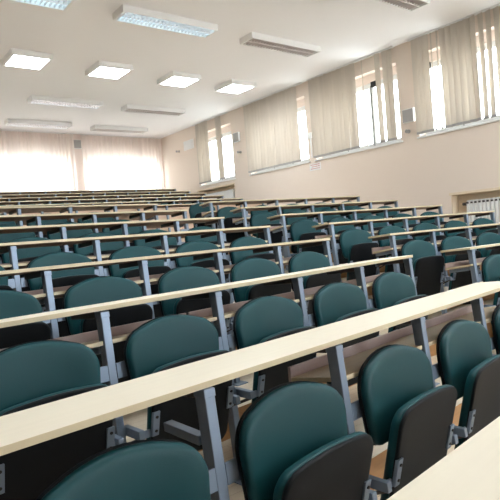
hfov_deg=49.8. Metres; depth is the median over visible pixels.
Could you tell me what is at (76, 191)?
desk
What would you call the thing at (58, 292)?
shelf
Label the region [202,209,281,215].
shelf
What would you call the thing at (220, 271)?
shelf
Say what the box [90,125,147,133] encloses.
ceiling lamp
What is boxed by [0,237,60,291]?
seat
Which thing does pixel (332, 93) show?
vertical blind
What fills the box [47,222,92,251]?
seat
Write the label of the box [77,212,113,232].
seat
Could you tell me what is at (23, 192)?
desk
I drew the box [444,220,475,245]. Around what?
seat
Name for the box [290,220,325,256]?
seat
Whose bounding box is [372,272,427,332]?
seat
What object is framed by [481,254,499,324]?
seat
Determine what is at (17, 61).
diffuser
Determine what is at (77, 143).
wall speaker
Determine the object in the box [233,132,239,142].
wall speaker
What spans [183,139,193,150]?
air vent
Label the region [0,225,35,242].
cushion
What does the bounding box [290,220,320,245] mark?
cushion
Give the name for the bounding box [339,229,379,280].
seat
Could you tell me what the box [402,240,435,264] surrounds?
cushion
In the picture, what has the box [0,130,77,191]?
sheer curtain
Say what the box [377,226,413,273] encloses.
seat
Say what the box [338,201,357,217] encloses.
seat
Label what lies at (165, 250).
shelf
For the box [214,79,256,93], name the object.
lamp
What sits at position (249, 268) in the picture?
cushion
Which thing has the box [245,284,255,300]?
seat cushion
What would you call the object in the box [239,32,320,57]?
ceiling lamp
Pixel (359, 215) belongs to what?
cushion
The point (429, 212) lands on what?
cushion
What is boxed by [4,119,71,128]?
ceiling lamp
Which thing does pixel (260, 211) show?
cushion
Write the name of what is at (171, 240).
cushion
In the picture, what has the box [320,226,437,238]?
shelf
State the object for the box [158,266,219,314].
cushion
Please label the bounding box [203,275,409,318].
shelf
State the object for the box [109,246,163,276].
cushion
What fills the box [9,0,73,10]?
ceiling lamp
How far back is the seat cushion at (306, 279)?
4.16 m
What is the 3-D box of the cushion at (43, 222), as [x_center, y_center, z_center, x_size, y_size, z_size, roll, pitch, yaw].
[-2.359,-0.265,6.307,0.490,0.328,0.083,-6,2,-44]
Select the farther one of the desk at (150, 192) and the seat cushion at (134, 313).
the desk at (150, 192)
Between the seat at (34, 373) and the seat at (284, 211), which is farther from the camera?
the seat at (284, 211)
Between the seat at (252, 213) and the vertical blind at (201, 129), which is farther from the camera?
the vertical blind at (201, 129)
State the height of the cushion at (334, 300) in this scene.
0.328 m
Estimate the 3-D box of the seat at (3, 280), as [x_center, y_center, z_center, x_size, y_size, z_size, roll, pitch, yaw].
[-1.722,0.370,3.338,0.560,0.623,0.201,-6,2,-44]
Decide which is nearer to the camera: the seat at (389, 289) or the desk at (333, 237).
the seat at (389, 289)
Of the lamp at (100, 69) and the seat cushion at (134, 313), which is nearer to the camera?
the seat cushion at (134, 313)
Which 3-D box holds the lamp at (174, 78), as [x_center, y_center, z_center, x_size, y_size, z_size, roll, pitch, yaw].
[-1.436,-3.448,10.910,0.660,0.095,0.660,-6,2,-38]
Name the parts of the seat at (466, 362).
hinge arm, hinge plate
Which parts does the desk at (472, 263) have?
support arm, shelf arm, post, support arm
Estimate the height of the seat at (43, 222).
0.623 m
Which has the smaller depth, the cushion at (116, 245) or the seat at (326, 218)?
the cushion at (116, 245)
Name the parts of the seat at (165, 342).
hinge arm, hinge plate, hinge plate, hinge arm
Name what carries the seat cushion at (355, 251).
on the seat at (355, 245)
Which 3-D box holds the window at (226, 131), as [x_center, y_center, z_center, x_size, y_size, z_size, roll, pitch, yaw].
[-0.846,-2.618,15.045,0.375,1.500,1.730,-6,2,-38]
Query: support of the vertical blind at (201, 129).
attached to the window at (226, 131)
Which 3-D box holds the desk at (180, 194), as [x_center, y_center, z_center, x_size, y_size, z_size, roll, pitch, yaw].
[-1.958,-0.991,14.050,1.948,0.939,0.437,-6,2,-35]
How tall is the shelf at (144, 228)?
0.055 m
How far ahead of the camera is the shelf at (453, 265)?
4.79 m
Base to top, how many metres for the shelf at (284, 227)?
0.055 m
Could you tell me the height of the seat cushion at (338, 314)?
0.455 m
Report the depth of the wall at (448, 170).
10.39 m
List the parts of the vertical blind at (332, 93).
chain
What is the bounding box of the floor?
[123,246,496,499]
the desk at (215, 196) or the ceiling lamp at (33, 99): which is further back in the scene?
the desk at (215, 196)
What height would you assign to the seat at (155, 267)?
0.623 m
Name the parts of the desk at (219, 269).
support arm, post, support arm, post, foot plate, support arm, post, support arm, post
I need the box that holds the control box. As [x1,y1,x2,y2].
[308,132,312,157]
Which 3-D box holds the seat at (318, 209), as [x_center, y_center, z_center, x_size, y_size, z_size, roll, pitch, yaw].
[1.286,-0.516,9.274,0.560,0.623,0.201,-6,2,-33]
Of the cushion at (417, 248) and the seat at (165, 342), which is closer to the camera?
the seat at (165, 342)
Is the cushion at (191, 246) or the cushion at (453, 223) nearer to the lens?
the cushion at (191, 246)
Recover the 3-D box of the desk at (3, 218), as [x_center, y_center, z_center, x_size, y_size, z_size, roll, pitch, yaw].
[-2.829,0.185,4.840,1.898,0.939,0.437,-6,2,-44]
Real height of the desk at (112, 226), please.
0.939 m
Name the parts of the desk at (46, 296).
support arm, shelf arm, post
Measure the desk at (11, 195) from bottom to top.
0.939 m
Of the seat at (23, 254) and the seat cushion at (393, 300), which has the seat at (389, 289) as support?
the seat cushion at (393, 300)
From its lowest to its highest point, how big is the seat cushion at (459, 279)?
0.455 m
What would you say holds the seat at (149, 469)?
attached to the desk at (32, 426)
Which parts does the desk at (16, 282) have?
support arm, post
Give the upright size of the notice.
0.155 m
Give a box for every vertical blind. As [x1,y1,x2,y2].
[192,112,227,183]
[242,82,301,172]
[306,46,397,157]
[407,3,499,134]
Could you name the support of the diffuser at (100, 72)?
attached to the lamp at (100, 69)
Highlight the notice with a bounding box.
[310,162,320,170]
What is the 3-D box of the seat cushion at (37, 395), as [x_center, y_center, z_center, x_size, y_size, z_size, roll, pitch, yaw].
[-0.706,0.731,1.941,0.445,0.455,0.144,-6,2,-44]
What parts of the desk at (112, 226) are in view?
support arm, post, support arm, post, support arm, post, support arm, post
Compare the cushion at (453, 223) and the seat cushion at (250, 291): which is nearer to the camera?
the seat cushion at (250, 291)
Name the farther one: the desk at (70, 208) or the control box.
the control box
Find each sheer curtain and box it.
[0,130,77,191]
[80,134,163,189]
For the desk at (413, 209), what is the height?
0.939 m
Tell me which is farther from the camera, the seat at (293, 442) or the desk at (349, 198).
the desk at (349, 198)
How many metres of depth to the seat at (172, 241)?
5.31 m
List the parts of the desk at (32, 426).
shelf arm, support arm, post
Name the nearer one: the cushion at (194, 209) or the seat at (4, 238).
the seat at (4, 238)
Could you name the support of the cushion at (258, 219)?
on the seat at (259, 219)
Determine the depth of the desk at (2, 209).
6.11 m
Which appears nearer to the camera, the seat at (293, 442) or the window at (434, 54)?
the seat at (293, 442)
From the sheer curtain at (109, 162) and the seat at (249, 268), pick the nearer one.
the seat at (249, 268)
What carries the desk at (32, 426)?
on the floor
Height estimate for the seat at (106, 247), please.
0.623 m
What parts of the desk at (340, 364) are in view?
support arm, post, post, post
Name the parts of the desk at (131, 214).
support arm, post, support arm, post, support arm, post, support arm, post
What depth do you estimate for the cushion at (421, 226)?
6.84 m
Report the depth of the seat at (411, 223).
7.85 m
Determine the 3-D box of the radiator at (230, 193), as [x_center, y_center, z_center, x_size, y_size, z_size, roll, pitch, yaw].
[-0.860,-1.339,15.162,0.100,0.588,1.480,-6,2,-38]
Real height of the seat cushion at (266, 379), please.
0.455 m
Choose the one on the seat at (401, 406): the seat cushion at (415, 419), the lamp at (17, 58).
the seat cushion at (415, 419)
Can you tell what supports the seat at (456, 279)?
attached to the desk at (393, 248)
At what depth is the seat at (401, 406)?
2.06 m
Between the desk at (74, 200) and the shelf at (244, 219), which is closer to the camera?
the shelf at (244, 219)
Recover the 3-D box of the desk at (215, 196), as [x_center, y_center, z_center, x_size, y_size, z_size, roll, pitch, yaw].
[-1.457,-0.857,13.368,1.948,0.939,0.437,-6,2,-35]
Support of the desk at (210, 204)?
on the floor
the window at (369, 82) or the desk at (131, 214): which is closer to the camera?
the desk at (131, 214)
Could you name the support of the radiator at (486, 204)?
attached to the wall at (448, 170)
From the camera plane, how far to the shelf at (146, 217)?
7.09 m
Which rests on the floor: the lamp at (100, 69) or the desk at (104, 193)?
the desk at (104, 193)
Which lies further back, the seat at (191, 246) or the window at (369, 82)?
the window at (369, 82)
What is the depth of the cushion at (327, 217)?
8.25 m
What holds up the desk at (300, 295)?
on the floor
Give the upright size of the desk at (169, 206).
0.939 m
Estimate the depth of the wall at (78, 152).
15.59 m
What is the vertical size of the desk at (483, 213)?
0.939 m
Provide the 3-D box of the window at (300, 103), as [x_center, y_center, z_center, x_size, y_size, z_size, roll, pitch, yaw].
[0.740,-2.688,13.005,0.375,1.500,2.200,-6,2,-38]
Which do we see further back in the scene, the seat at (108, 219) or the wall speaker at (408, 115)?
the wall speaker at (408, 115)
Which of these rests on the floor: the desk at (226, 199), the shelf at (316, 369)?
the desk at (226, 199)
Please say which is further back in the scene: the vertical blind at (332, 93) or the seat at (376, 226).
the vertical blind at (332, 93)
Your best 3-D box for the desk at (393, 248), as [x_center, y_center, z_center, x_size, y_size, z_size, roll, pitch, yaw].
[2.191,0.225,5.950,1.948,0.939,0.437,-6,2,-33]
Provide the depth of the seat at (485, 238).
6.08 m
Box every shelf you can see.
[0,256,95,269]
[16,216,153,224]
[32,280,143,299]
[35,224,181,234]
[81,317,216,347]
[92,240,267,260]
[138,255,327,284]
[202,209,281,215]
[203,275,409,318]
[233,217,250,222]
[270,218,385,230]
[291,306,495,381]
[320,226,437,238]
[373,238,475,253]
[446,262,481,269]
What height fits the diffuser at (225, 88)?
0.008 m
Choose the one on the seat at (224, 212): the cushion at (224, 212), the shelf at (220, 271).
the cushion at (224, 212)
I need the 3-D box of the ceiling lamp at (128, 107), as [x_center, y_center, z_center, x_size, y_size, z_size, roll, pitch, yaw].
[-2.366,-3.438,13.278,1.580,0.100,0.340,-6,2,-38]
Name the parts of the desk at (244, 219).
post, post, post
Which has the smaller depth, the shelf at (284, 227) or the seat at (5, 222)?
the seat at (5, 222)
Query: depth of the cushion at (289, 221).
7.88 m
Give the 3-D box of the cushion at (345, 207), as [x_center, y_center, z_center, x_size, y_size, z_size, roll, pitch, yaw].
[1.765,-0.711,9.642,0.490,0.328,0.083,-6,2,-33]
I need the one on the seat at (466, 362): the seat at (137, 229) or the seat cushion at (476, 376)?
the seat cushion at (476, 376)
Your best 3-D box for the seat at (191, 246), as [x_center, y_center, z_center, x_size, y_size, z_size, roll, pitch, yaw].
[-0.400,0.227,4.620,0.560,0.623,0.201,-6,2,-44]
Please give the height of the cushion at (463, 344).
0.328 m
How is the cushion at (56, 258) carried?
on the seat at (61, 278)
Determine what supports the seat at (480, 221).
attached to the desk at (483, 213)
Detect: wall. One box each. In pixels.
[12,131,164,189]
[161,6,499,244]
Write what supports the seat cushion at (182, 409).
on the seat at (165, 342)
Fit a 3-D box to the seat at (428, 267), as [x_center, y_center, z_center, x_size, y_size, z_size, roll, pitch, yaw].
[1.756,0.205,5.466,0.560,0.623,0.201,-6,2,-33]
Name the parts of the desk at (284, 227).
post, support arm, post, post, post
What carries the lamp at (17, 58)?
attached to the ceiling
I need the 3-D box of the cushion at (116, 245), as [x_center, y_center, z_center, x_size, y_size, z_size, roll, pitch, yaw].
[-1.373,0.004,4.914,0.490,0.328,0.083,-6,2,-44]
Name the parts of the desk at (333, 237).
support arm, post, support arm, post, support arm, post, support arm, post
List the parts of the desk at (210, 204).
post, post, post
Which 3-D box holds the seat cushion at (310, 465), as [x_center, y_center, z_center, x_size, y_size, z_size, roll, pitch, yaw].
[0.215,0.826,1.689,0.445,0.455,0.144,-6,2,-44]
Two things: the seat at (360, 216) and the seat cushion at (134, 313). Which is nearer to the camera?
the seat cushion at (134, 313)
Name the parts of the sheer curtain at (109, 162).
curtain rail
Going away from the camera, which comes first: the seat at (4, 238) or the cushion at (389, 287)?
the cushion at (389, 287)
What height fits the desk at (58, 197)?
0.939 m
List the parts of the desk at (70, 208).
post, post, post, post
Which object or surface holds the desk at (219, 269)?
on the floor
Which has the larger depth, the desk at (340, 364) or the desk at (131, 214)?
the desk at (131, 214)
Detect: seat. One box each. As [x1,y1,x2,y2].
[0,221,15,224]
[0,224,35,278]
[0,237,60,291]
[0,266,12,289]
[0,290,50,348]
[0,340,124,499]
[26,252,98,336]
[27,219,67,237]
[36,439,210,499]
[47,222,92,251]
[62,276,152,383]
[73,233,123,269]
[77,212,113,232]
[102,220,141,245]
[108,246,170,317]
[124,314,240,450]
[133,229,179,268]
[157,266,232,331]
[174,241,229,282]
[185,226,231,264]
[189,203,218,229]
[217,207,249,242]
[229,236,274,291]
[230,258,291,331]
[233,296,316,404]
[235,381,377,499]
[250,205,276,237]
[250,213,283,252]
[282,204,305,240]
[285,211,314,252]
[288,251,340,326]
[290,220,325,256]
[312,282,379,385]
[314,202,333,219]
[318,209,342,249]
[327,217,355,263]
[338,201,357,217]
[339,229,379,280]
[348,207,371,226]
[357,344,457,499]
[361,215,386,258]
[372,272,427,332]
[375,206,397,224]
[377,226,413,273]
[392,213,416,235]
[401,240,445,295]
[412,223,445,251]
[420,211,446,232]
[436,319,499,449]
[440,236,481,289]
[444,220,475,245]
[472,218,497,235]
[476,232,499,270]
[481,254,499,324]
[492,304,499,353]
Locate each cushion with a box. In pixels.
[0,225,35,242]
[0,266,7,284]
[0,290,42,321]
[0,341,100,410]
[0,383,106,415]
[27,219,67,225]
[28,252,94,290]
[39,274,95,289]
[48,222,92,239]
[64,276,142,334]
[74,233,123,255]
[78,212,113,222]
[80,303,144,332]
[103,220,141,234]
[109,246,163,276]
[126,315,218,379]
[134,229,176,246]
[146,350,227,439]
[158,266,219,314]
[173,297,181,313]
[176,241,218,266]
[186,226,216,241]
[189,203,215,217]
[217,207,241,217]
[230,237,268,263]
[231,258,280,301]
[235,296,303,348]
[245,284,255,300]
[250,213,279,235]
[251,205,276,215]
[251,326,312,403]
[273,431,366,499]
[282,204,305,213]
[286,211,312,232]
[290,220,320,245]
[290,251,329,283]
[303,275,309,288]
[314,282,366,326]
[321,209,342,229]
[327,308,376,383]
[328,217,355,234]
[338,201,357,210]
[340,229,371,257]
[346,242,375,280]
[348,207,371,219]
[361,345,433,444]
[362,215,386,230]
[374,272,415,309]
[376,206,397,217]
[378,226,407,246]
[380,384,450,499]
[385,238,408,271]
[388,295,420,332]
[393,213,415,226]
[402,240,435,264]
[413,223,439,239]
[413,255,440,271]
[421,211,442,222]
[439,320,491,399]
[442,236,471,262]
[445,220,467,236]
[448,250,477,289]
[454,354,499,449]
[477,232,499,257]
[483,254,499,281]
[491,277,499,324]
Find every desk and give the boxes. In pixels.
[0,191,45,197]
[0,194,54,201]
[0,196,66,205]
[0,199,78,204]
[0,203,92,206]
[0,207,18,222]
[0,210,103,225]
[0,214,38,232]
[0,224,63,263]
[0,237,99,291]
[0,257,147,338]
[0,287,222,442]
[0,338,347,499]
[9,204,159,229]
[26,210,188,237]
[43,190,114,195]
[49,217,234,301]
[52,192,127,198]
[63,194,141,203]
[75,197,156,202]
[78,225,272,332]
[91,200,173,204]
[108,204,193,241]
[113,189,175,194]
[119,238,332,385]
[124,191,190,196]
[137,193,206,200]
[152,195,223,204]
[168,198,242,203]
[182,255,439,485]
[187,203,263,236]
[199,198,308,255]
[230,203,345,269]
[267,208,389,288]
[281,281,499,433]
[306,196,360,209]
[312,215,448,286]
[343,200,398,218]
[368,223,499,313]
[386,205,443,225]
[387,416,499,499]
[436,211,496,234]
[440,243,499,355]
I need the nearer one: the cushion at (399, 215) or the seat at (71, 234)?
the seat at (71, 234)
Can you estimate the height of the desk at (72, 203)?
0.939 m
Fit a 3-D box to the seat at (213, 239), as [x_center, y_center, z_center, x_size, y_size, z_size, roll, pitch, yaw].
[-0.448,0.052,5.741,0.560,0.623,0.201,-6,2,-44]
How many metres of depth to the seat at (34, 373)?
1.94 m
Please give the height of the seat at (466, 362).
0.623 m
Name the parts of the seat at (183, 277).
hinge plate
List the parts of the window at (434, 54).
sash, sill, sash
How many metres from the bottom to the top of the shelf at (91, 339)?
0.055 m
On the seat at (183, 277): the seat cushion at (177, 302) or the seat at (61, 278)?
the seat cushion at (177, 302)
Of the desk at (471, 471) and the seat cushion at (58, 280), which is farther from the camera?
the seat cushion at (58, 280)
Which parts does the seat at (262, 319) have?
hinge arm, hinge plate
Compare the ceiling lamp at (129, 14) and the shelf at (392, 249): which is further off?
the ceiling lamp at (129, 14)
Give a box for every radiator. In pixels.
[206,189,234,198]
[460,197,499,229]
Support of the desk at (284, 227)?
on the floor
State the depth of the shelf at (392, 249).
5.61 m
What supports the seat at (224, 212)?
attached to the desk at (210, 204)
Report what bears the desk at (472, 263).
on the floor
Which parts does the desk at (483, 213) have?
support arm, post, support arm, post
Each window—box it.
[200,125,235,186]
[249,99,309,175]
[314,65,402,160]
[417,30,499,138]
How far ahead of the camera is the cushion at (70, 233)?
5.61 m
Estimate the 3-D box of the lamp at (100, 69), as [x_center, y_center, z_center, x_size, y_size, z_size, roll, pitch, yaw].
[-2.615,-3.327,9.990,0.660,0.095,0.660,-6,2,-38]
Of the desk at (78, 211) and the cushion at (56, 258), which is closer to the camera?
the cushion at (56, 258)
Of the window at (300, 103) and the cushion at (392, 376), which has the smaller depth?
the cushion at (392, 376)
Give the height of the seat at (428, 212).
0.623 m
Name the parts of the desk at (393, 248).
support arm, shelf arm, post, support arm, post, support arm, post, support arm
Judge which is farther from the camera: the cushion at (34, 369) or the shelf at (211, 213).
the shelf at (211, 213)
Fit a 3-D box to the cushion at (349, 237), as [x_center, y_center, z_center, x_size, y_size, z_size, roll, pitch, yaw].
[1.217,-0.081,6.199,0.490,0.328,0.083,-6,2,-33]
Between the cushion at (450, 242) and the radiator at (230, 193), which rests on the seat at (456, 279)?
the cushion at (450, 242)
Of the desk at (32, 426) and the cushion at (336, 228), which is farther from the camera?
the cushion at (336, 228)
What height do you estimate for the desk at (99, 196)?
0.939 m
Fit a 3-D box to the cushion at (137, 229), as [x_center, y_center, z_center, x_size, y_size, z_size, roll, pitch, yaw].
[-1.424,-0.178,6.038,0.490,0.328,0.083,-6,2,-44]
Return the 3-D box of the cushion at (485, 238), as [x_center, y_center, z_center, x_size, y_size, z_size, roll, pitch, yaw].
[2.749,-0.041,6.170,0.490,0.328,0.083,-6,2,-33]
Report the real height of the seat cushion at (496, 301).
0.455 m
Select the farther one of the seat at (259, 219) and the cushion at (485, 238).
the seat at (259, 219)
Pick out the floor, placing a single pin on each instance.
(138, 419)
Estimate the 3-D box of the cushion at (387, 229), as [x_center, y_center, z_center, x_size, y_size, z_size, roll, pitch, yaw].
[1.732,-0.132,6.535,0.490,0.328,0.083,-6,2,-33]
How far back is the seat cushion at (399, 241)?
6.42 m
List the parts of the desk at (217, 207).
panel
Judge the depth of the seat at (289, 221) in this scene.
7.84 m
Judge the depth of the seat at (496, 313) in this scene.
2.84 m
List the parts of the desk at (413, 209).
post, post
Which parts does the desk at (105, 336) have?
support arm, shelf arm, post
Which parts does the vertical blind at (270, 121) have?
chain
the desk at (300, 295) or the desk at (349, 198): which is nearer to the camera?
the desk at (300, 295)
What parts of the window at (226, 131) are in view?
sash, sill, frame, sash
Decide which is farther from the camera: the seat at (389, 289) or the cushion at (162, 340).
the seat at (389, 289)
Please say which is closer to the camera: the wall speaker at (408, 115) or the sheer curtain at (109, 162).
the wall speaker at (408, 115)
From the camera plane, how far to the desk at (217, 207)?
12.07 m
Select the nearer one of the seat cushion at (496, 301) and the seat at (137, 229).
the seat cushion at (496, 301)
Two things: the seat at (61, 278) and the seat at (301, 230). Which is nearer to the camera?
the seat at (61, 278)
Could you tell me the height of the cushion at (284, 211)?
0.328 m
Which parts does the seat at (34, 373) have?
hinge plate, hinge plate, hinge arm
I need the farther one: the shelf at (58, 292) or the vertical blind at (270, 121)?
the vertical blind at (270, 121)
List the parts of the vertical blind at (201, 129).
chain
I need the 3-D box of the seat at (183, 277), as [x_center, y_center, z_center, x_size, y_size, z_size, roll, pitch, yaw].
[-0.351,0.414,3.502,0.560,0.623,0.201,-6,2,-44]
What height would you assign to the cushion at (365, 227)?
0.328 m
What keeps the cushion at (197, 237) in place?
on the seat at (213, 239)
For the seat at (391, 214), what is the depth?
8.93 m
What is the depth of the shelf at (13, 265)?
3.64 m
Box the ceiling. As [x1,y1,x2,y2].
[0,0,499,138]
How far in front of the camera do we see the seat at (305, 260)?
4.31 m
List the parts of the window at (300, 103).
sill, sash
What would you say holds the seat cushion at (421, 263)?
on the seat at (428, 267)
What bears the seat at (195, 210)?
attached to the desk at (217, 207)
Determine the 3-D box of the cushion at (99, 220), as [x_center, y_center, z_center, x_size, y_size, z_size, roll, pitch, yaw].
[-1.918,-0.312,6.735,0.490,0.328,0.083,-6,2,-44]
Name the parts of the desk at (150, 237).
support arm, post, support arm, post, support arm, post, support arm, post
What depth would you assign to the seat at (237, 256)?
5.01 m
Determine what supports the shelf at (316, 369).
attached to the desk at (340, 364)
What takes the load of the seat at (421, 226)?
attached to the desk at (333, 237)
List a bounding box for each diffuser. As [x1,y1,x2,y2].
[6,55,48,68]
[89,67,129,78]
[161,76,196,86]
[219,84,251,93]
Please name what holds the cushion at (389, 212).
on the seat at (391, 214)
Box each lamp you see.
[1,48,52,70]
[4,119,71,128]
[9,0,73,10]
[27,95,103,108]
[85,60,132,79]
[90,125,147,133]
[112,4,217,37]
[121,104,184,115]
[157,71,201,87]
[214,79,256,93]
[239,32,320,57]
[375,0,430,11]
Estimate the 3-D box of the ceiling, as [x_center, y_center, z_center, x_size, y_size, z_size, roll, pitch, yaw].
[-2.575,-3.327,4.688,15.840,0.200,20.980,-6,2,-38]
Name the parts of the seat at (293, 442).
hinge plate, hinge arm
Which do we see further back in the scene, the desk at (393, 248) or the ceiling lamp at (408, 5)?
the ceiling lamp at (408, 5)
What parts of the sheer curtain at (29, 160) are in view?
curtain rail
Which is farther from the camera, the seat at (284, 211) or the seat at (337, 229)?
the seat at (284, 211)
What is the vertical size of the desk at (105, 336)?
0.939 m
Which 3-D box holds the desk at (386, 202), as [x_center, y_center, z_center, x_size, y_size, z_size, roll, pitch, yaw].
[1.988,-0.330,8.904,1.282,0.939,0.437,-6,2,-33]
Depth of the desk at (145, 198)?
12.25 m
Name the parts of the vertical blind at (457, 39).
chain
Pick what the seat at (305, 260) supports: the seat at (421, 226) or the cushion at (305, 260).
the cushion at (305, 260)
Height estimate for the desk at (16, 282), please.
0.939 m
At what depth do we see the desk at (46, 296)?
2.94 m
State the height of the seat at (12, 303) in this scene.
0.623 m
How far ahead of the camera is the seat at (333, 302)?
3.21 m
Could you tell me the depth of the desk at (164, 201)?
11.63 m
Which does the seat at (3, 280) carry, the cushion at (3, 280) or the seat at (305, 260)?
the cushion at (3, 280)
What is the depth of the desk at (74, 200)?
11.30 m
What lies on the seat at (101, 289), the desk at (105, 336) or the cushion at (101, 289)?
the cushion at (101, 289)
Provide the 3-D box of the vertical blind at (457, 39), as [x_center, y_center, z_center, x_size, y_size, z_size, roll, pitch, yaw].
[3.651,-2.977,8.866,0.085,1.724,2.360,-6,2,-38]
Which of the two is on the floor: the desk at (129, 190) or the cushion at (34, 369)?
the desk at (129, 190)
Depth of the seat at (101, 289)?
3.06 m
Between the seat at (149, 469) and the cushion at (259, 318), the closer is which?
the seat at (149, 469)
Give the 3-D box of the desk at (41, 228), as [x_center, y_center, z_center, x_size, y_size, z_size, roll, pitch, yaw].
[-2.336,0.319,4.144,1.898,0.939,0.437,-6,2,-44]
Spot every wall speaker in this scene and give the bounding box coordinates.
[74,140,80,148]
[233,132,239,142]
[402,107,414,123]
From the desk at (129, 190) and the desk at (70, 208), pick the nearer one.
the desk at (70, 208)
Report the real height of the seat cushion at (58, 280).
0.455 m
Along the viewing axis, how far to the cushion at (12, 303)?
2.75 m
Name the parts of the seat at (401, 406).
hinge arm, hinge plate, hinge plate, hinge arm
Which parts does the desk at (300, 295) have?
support arm, post, support arm, post, support arm, post, support arm, post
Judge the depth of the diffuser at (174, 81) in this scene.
10.85 m
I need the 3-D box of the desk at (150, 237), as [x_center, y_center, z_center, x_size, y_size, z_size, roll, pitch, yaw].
[-0.505,0.301,4.751,1.948,0.939,0.437,-6,2,-44]
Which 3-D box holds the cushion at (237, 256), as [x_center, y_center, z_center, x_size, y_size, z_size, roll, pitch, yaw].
[-0.001,0.036,5.076,0.490,0.328,0.083,-6,2,-44]
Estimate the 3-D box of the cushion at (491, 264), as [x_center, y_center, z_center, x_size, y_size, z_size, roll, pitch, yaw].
[2.224,0.203,4.799,0.490,0.328,0.083,-6,2,-33]
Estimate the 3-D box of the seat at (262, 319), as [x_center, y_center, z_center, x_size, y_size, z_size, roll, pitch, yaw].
[0.148,0.554,2.798,0.560,0.623,0.201,-6,2,-44]
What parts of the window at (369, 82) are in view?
sill, sash, sash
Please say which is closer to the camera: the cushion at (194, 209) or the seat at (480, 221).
the seat at (480, 221)
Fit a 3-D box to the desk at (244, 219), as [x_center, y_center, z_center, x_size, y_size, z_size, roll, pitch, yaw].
[0.682,-0.201,8.052,1.948,0.939,0.437,-6,2,-33]

